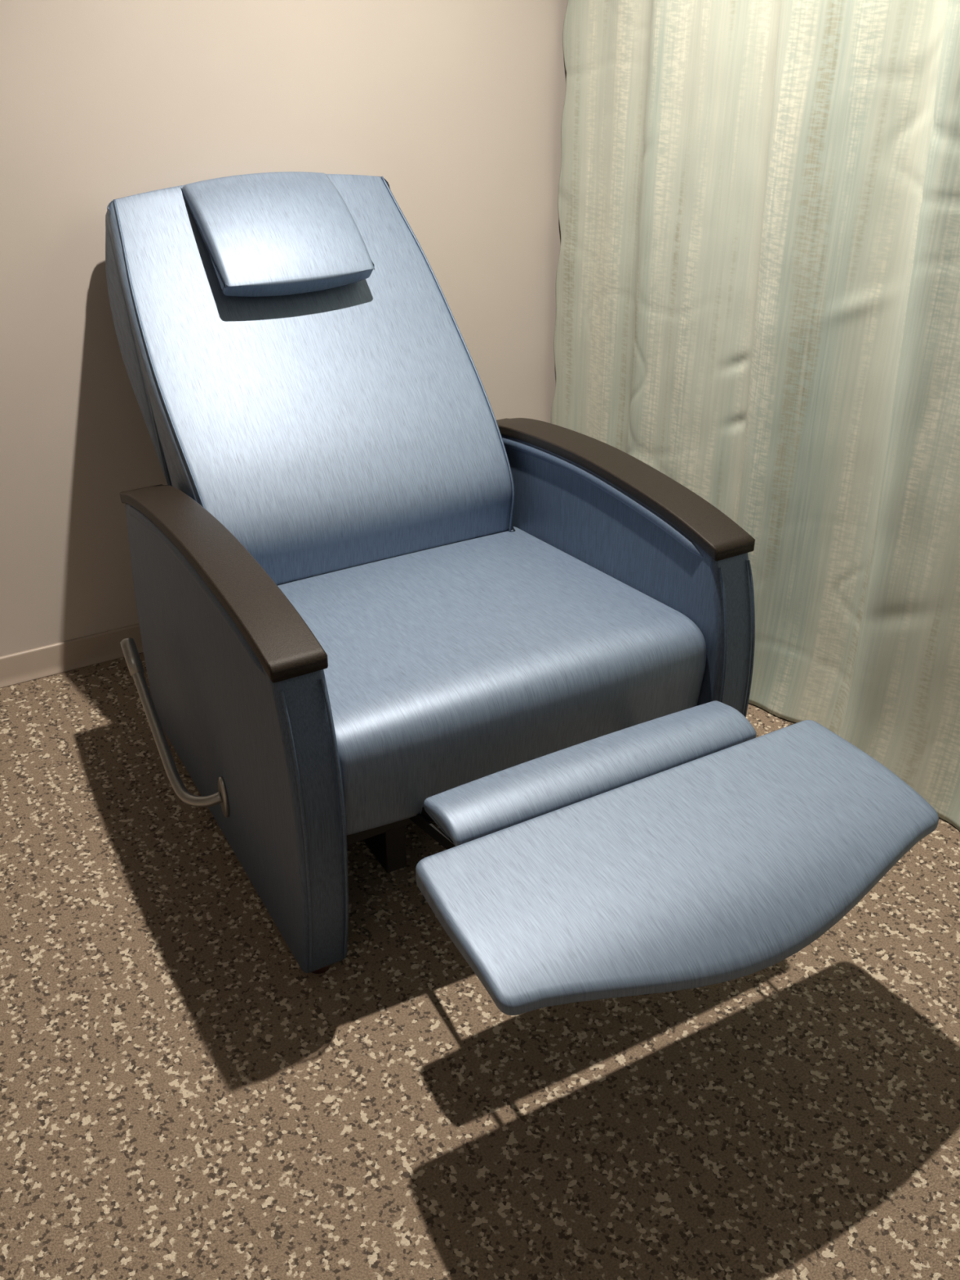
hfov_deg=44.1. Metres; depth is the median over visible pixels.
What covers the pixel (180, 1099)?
floor
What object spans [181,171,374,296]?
headrest pillow
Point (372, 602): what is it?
recliner armchair
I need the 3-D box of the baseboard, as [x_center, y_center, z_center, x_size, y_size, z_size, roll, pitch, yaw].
[-1.577,0.201,2.583,4.350,0.075,0.015,-16,33,-25]
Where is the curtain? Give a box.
[551,0,959,831]
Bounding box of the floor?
[0,652,959,1279]
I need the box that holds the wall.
[0,0,568,656]
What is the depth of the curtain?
2.39 m
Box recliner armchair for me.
[105,171,938,1015]
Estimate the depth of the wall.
2.62 m
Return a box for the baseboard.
[0,623,143,688]

